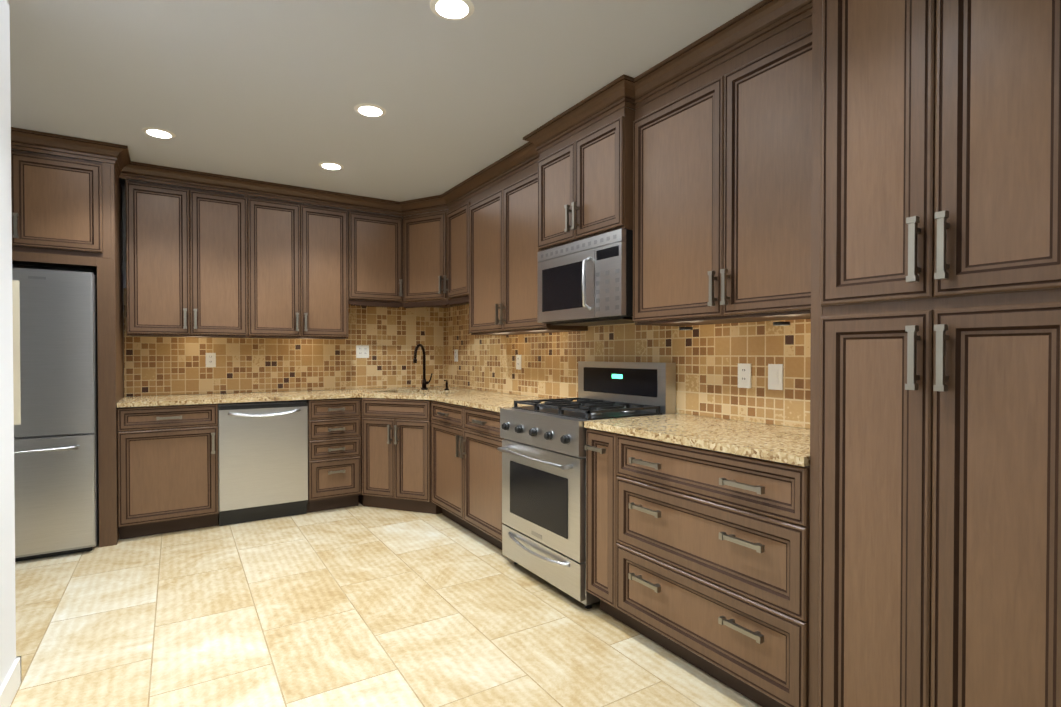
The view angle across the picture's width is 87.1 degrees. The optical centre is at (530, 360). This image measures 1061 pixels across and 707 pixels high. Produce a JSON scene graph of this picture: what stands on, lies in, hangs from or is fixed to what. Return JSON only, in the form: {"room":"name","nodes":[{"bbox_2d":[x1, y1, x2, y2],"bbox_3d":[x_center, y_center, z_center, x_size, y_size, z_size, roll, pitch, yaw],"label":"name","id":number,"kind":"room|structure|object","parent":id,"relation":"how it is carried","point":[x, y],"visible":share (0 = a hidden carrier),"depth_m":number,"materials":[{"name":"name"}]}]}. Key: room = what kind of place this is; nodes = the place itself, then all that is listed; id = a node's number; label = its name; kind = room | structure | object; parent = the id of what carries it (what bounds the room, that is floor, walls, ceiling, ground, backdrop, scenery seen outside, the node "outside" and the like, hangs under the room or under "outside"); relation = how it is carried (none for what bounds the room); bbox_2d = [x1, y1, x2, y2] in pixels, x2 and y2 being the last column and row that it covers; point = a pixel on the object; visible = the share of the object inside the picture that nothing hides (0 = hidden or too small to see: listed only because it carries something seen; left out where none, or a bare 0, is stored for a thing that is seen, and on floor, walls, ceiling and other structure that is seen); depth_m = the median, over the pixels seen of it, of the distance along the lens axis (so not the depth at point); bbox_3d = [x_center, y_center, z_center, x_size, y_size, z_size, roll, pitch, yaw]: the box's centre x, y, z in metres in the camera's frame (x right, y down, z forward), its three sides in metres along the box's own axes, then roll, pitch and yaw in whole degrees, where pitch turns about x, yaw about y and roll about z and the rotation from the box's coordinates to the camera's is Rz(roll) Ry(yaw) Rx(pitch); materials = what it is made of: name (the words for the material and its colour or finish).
{"room":"kitchen","nodes":[
{"label":"kitchen","id":0,"kind":"room"},
{"bbox_2d":[0,0,15,687],"bbox_3d":[-0.779,-0.052,0.144,0.140,2.560,4.460,0,1,-32],"label":"wall","id":1,"kind":"structure","parent":0,"point":[7,593],"depth_m":1.99,"materials":[{"name":"white paint"}]},
{"bbox_2d":[0,656,20,706],"bbox_3d":[-0.777,1.177,0.166,0.152,0.100,4.471,0,1,-32],"label":"baseboard","id":2,"kind":"structure","parent":1,"relation":"attached to","point":[10,686],"depth_m":1.97,"materials":[{"name":"white wood"}]},
{"bbox_2d":[12,178,434,396],"bbox_3d":[-2.377,-0.101,4.643,3.960,2.560,0.150,0,1,-32],"label":"wall","id":3,"kind":"structure","parent":0,"point":[122,183],"depth_m":4.14,"materials":[{"name":"white paint"}]},
{"bbox_2d":[125,179,248,337],"bbox_3d":[-2.574,-0.723,4.214,0.758,1.084,0.325,0,1,-32],"label":"upper cabinet","id":4,"kind":"object","parent":3,"relation":"attached to","point":[206,263],"depth_m":4.06,"materials":[{"name":"brown wood"}]},
{"bbox_2d":[123,288,445,396],"bbox_3d":[-1.923,-0.142,4.834,2.588,0.803,0.012,0,1,-32],"label":"backsplash","id":5,"kind":"structure","parent":3,"relation":"attached to","point":[392,338],"depth_m":4.80,"materials":[{"name":"tile"}]},
{"bbox_2d":[206,353,215,366],"bbox_3d":[-2.538,-0.004,4.432,0.070,0.114,0.009,0,1,-32],"label":"electrical outlet","id":6,"kind":"object","parent":5,"relation":"attached to","point":[210,359],"visible":1,"depth_m":4.43,"materials":[{"name":"white plastic"}]},
{"bbox_2d":[356,345,368,357],"bbox_3d":[-1.525,-0.081,5.074,0.115,0.114,0.009,0,1,-32],"label":"electrical outlet","id":7,"kind":"object","parent":5,"relation":"attached to","point":[362,351],"visible":1,"depth_m":5.07,"materials":[{"name":"white plastic"}]},
{"bbox_2d":[249,196,352,338],"bbox_3d":[-1.932,-0.727,4.621,0.759,1.084,0.325,0,1,-32],"label":"upper cabinet","id":8,"kind":"object","parent":3,"relation":"attached to","point":[301,254],"depth_m":4.48,"materials":[{"name":"brown wood"}]},
{"bbox_2d":[349,210,402,302],"bbox_3d":[-1.412,-0.893,4.949,0.466,0.760,0.325,0,1,-32],"label":"upper cabinet","id":9,"kind":"object","parent":3,"relation":"attached to","point":[377,238],"depth_m":4.83,"materials":[{"name":"brown wood"}]},
{"bbox_2d":[10,502,761,706],"bbox_3d":[-0.513,1.261,1.718,3.960,0.100,7.210,0,1,-32],"label":"floor","id":10,"kind":"structure","parent":0,"point":[360,605],"depth_m":2.51,"materials":[{"name":"tile"}]},
{"bbox_2d":[12,268,98,561],"bbox_3d":[-3.215,0.324,3.519,0.800,1.735,0.798,0,1,-32],"label":"fridge","id":11,"kind":"object","parent":10,"relation":"on","point":[56,480],"visible":0.67,"depth_m":3.35,"materials":[{"name":"silver metal"}]},
{"bbox_2d":[12,280,20,424],"bbox_3d":[-2.993,-0.046,3.249,0.035,0.840,0.002,0,1,-32],"label":"paper","id":12,"kind":"object","parent":11,"relation":"attached to","point":[16,351],"visible":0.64,"depth_m":3.25,"materials":[{"name":"beige paper"}]},
{"bbox_2d":[11,149,123,546],"bbox_3d":[-3.237,-0.035,3.584,0.966,2.450,0.712,0,1,-32],"label":"tall cabinet","id":13,"kind":"object","parent":10,"relation":"on","point":[66,212],"visible":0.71,"depth_m":3.52,"materials":[{"name":"brown wood"}]},
{"bbox_2d":[117,403,217,539],"bbox_3d":[-2.607,0.743,4.042,0.573,0.884,0.628,0,1,-32],"label":"base cabinet","id":14,"kind":"object","parent":10,"relation":"on","point":[167,458],"depth_m":3.78,"materials":[{"name":"brown wood"}]},
{"bbox_2d":[218,400,307,525],"bbox_3d":[-2.099,0.748,4.341,0.599,0.868,0.653,0,1,-32],"label":"dishwasher","id":15,"kind":"object","parent":10,"relation":"on","point":[262,460],"visible":0.98,"depth_m":4.10,"materials":[{"name":"silver metal"}]},
{"bbox_2d":[304,398,360,512],"bbox_3d":[-1.688,0.737,4.625,0.394,0.884,0.628,0,1,-32],"label":"base cabinet","id":16,"kind":"object","parent":10,"relation":"on","point":[334,425],"depth_m":4.36,"materials":[{"name":"brown wood"}]},
{"bbox_2d":[358,398,441,513],"bbox_3d":[-0.957,0.735,4.790,1.010,0.885,1.134,0,1,-32],"label":"base cabinet","id":17,"kind":"object","parent":10,"relation":"on","point":[396,455],"visible":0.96,"depth_m":4.35,"materials":[{"name":"brown wood"}]},
{"bbox_2d":[117,386,452,407],"bbox_3d":[-1.753,0.372,4.570,2.586,0.216,0.645,0,1,-32],"label":"countertop","id":18,"kind":"structure","parent":17,"relation":"on","point":[162,400],"depth_m":4.17,"materials":[{"name":"stone"}]},
{"bbox_2d":[413,344,432,389],"bbox_3d":[-0.959,0.056,4.926,0.213,0.406,0.184,0,1,-32],"label":"gooseneck faucet","id":19,"kind":"object","parent":18,"relation":"on","point":[424,383],"visible":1,"depth_m":4.99,"materials":[{"name":"black metal"}]},
{"bbox_2d":[361,387,573,411],"bbox_3d":[-0.479,0.377,4.038,1.004,0.216,1.620,0,1,-32],"label":"countertop","id":20,"kind":"structure","parent":17,"relation":"on","point":[487,400],"depth_m":4.25,"materials":[{"name":"stone"}]},
{"bbox_2d":[431,401,503,549],"bbox_3d":[-0.204,0.744,3.922,0.668,0.885,1.127,0,1,-32],"label":"base cabinet","id":21,"kind":"object","parent":10,"relation":"on","point":[466,471],"visible":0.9,"depth_m":3.72,"materials":[{"name":"brown wood"}]},
{"bbox_2d":[497,361,675,608],"bbox_3d":[0.275,0.603,3.104,0.698,1.185,0.756,0,1,-32],"label":"gas range","id":22,"kind":"object","parent":10,"relation":"on","point":[542,449],"visible":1,"depth_m":2.95,"materials":[{"name":"silver metal"}]},
{"bbox_2d":[585,428,809,706],"bbox_3d":[0.801,0.761,2.337,0.668,0.885,1.095,0,1,-32],"label":"base cabinet","id":23,"kind":"object","parent":10,"relation":"on","point":[697,557],"visible":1,"depth_m":2.05,"materials":[{"name":"brown wood"}]},
{"bbox_2d":[584,413,809,466],"bbox_3d":[0.814,0.303,2.341,0.638,0.030,1.093,0,1,-32],"label":"countertop","id":24,"kind":"structure","parent":23,"relation":"on","point":[781,444],"depth_m":2.21,"materials":[{"name":"stone"}]},
{"bbox_2d":[809,0,1060,706],"bbox_3d":[1.264,-0.013,1.599,0.668,2.450,0.629,0,1,-32],"label":"pantry cabinet","id":25,"kind":"object","parent":10,"relation":"on","point":[935,484],"visible":1,"depth_m":1.42,"materials":[{"name":"brown wood"}]},
{"bbox_2d":[9,0,762,214],"bbox_3d":[-0.513,-1.399,1.690,3.960,0.100,7.210,0,1,-32],"label":"ceiling","id":26,"kind":"structure","parent":0,"point":[275,91],"depth_m":2.66,"materials":[{"name":"white paint"}]},
{"bbox_2d":[142,127,175,137],"bbox_3d":[-2.231,-1.364,3.354,0.170,0.006,0.170,0,1,-32],"label":"recessed light","id":27,"kind":"object","parent":26,"relation":"in","point":[157,132],"visible":1,"depth_m":3.34,"materials":[{"name":"white"}]},
{"bbox_2d":[318,162,343,169],"bbox_3d":[-1.405,-1.370,3.937,0.170,0.006,0.170,0,1,-32],"label":"recessed light","id":28,"kind":"object","parent":26,"relation":"in","point":[332,165],"visible":1,"depth_m":3.92,"materials":[{"name":"white"}]},
{"bbox_2d":[354,103,385,116],"bbox_3d":[-0.873,-1.360,3.043,0.170,0.006,0.170,0,1,-32],"label":"recessed light","id":29,"kind":"object","parent":26,"relation":"in","point":[369,110],"visible":1,"depth_m":3.03,"materials":[{"name":"white"}]},
{"bbox_2d":[11,0,811,216],"bbox_3d":[-1.110,-1.301,2.337,3.238,0.107,4.442,0,1,-32],"label":"crown molding","id":30,"kind":"structure","parent":26,"relation":"attached to","point":[758,23],"depth_m":3.35,"materials":[{"name":"brown wood"}]},
{"bbox_2d":[430,0,473,19],"bbox_3d":[-0.300,-1.351,2.139,0.170,0.006,0.170,0,1,-32],"label":"recessed light","id":31,"kind":"object","parent":26,"relation":"in","point":[454,9],"visible":1,"depth_m":2.14,"materials":[{"name":"white"}]},
{"bbox_3d":[1.107,-0.079,2.613,0.150,2.560,7.010,0,1,-32],"label":"wall","id":32,"kind":"structure","parent":0,"visible":0},
{"bbox_2d":[402,210,468,307],"bbox_3d":[-0.869,-0.894,5.040,0.552,0.762,0.753,0,1,-32],"label":"upper cabinet","id":33,"kind":"object","parent":32,"relation":"attached to","point":[424,253],"visible":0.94,"depth_m":4.82,"materials":[{"name":"brown wood"}]},
{"bbox_2d":[349,296,468,307],"bbox_3d":[-0.995,-0.482,4.547,0.732,0.048,0.892,0,1,-32],"label":"valance","id":34,"kind":"object","parent":33,"relation":"attached to","point":[463,300],"visible":0.96,"depth_m":4.80,"materials":[{"name":"brown wood"}]},
{"bbox_2d":[443,200,466,299],"bbox_3d":[-0.457,-0.889,4.602,0.325,0.760,0.418,0,1,-32],"label":"upper cabinet","id":35,"kind":"object","parent":32,"relation":"attached to","point":[456,278],"depth_m":4.54,"materials":[{"name":"brown wood"}]},
{"bbox_2d":[467,162,587,335],"bbox_3d":[-0.056,-0.730,3.972,0.325,1.065,1.077,0,1,-32],"label":"upper cabinet","id":36,"kind":"object","parent":32,"relation":"attached to","point":[492,252],"depth_m":3.85,"materials":[{"name":"brown wood"}]},
{"bbox_2d":[538,107,634,250],"bbox_3d":[0.393,-0.957,3.162,0.432,0.597,0.762,0,1,-32],"label":"upper cabinet","id":37,"kind":"object","parent":32,"relation":"attached to","point":[585,183],"visible":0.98,"depth_m":2.99,"materials":[{"name":"brown wood"}]},
{"bbox_2d":[538,229,634,325],"bbox_3d":[0.387,-0.434,3.164,0.444,0.442,0.758,0,1,-32],"label":"microwave","id":38,"kind":"object","parent":37,"relation":"attached to","point":[587,282],"visible":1,"depth_m":2.97,"materials":[{"name":"silver metal"}]},
{"bbox_2d":[446,304,810,428],"bbox_3d":[0.269,-0.130,3.782,0.012,0.803,4.112,0,1,-32],"label":"backsplash","id":39,"kind":"structure","parent":32,"relation":"attached to","point":[706,359],"depth_m":2.96,"materials":[{"name":"tile"}]},
{"bbox_2d":[454,349,457,361],"bbox_3d":[-0.709,-0.048,5.304,0.009,0.114,0.070,0,1,-32],"label":"electrical outlet","id":40,"kind":"object","parent":39,"relation":"attached to","point":[456,355],"visible":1,"depth_m":5.29,"materials":[{"name":"white plastic"}]},
{"bbox_2d":[516,355,520,369],"bbox_3d":[-0.093,0.012,4.334,0.009,0.114,0.070,0,1,-32],"label":"electrical outlet","id":41,"kind":"object","parent":39,"relation":"attached to","point":[518,362],"visible":1,"depth_m":4.33,"materials":[{"name":"white plastic"}]},
{"bbox_2d":[738,363,750,387],"bbox_3d":[1.000,0.071,2.612,0.009,0.114,0.070,0,1,-32],"label":"electrical outlet","id":42,"kind":"object","parent":39,"relation":"attached to","point":[744,375],"visible":1,"depth_m":2.61,"materials":[{"name":"white plastic"}]},
{"bbox_2d":[768,364,782,389],"bbox_3d":[1.085,0.072,2.476,0.010,0.114,0.070,0,1,-32],"label":"light switch","id":43,"kind":"object","parent":39,"relation":"attached to","point":[775,376],"visible":1,"depth_m":2.47,"materials":[{"name":"white plastic"}]},
{"bbox_2d":[633,16,811,325],"bbox_3d":[0.919,-0.711,2.396,0.366,1.072,1.095,0,1,-32],"label":"upper cabinet","id":44,"kind":"object","parent":32,"relation":"attached to","point":[722,164],"visible":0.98,"depth_m":2.29,"materials":[{"name":"brown wood"}]},
{"bbox_2d":[679,327,692,329],"bbox_3d":[0.744,-0.153,2.672,0.062,0.014,0.064,0,1,-32],"label":"spotlight","id":45,"kind":"object","parent":44,"relation":"attached to","point":[685,328],"visible":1,"depth_m":2.65,"materials":[{"name":"black plastic"}]},
{"bbox_2d":[773,322,789,325],"bbox_3d":[1.012,-0.148,2.250,0.062,0.014,0.064,0,1,-32],"label":"spotlight","id":46,"kind":"object","parent":44,"relation":"attached to","point":[781,323],"visible":1,"depth_m":2.23,"materials":[{"name":"black plastic"}]}
]}

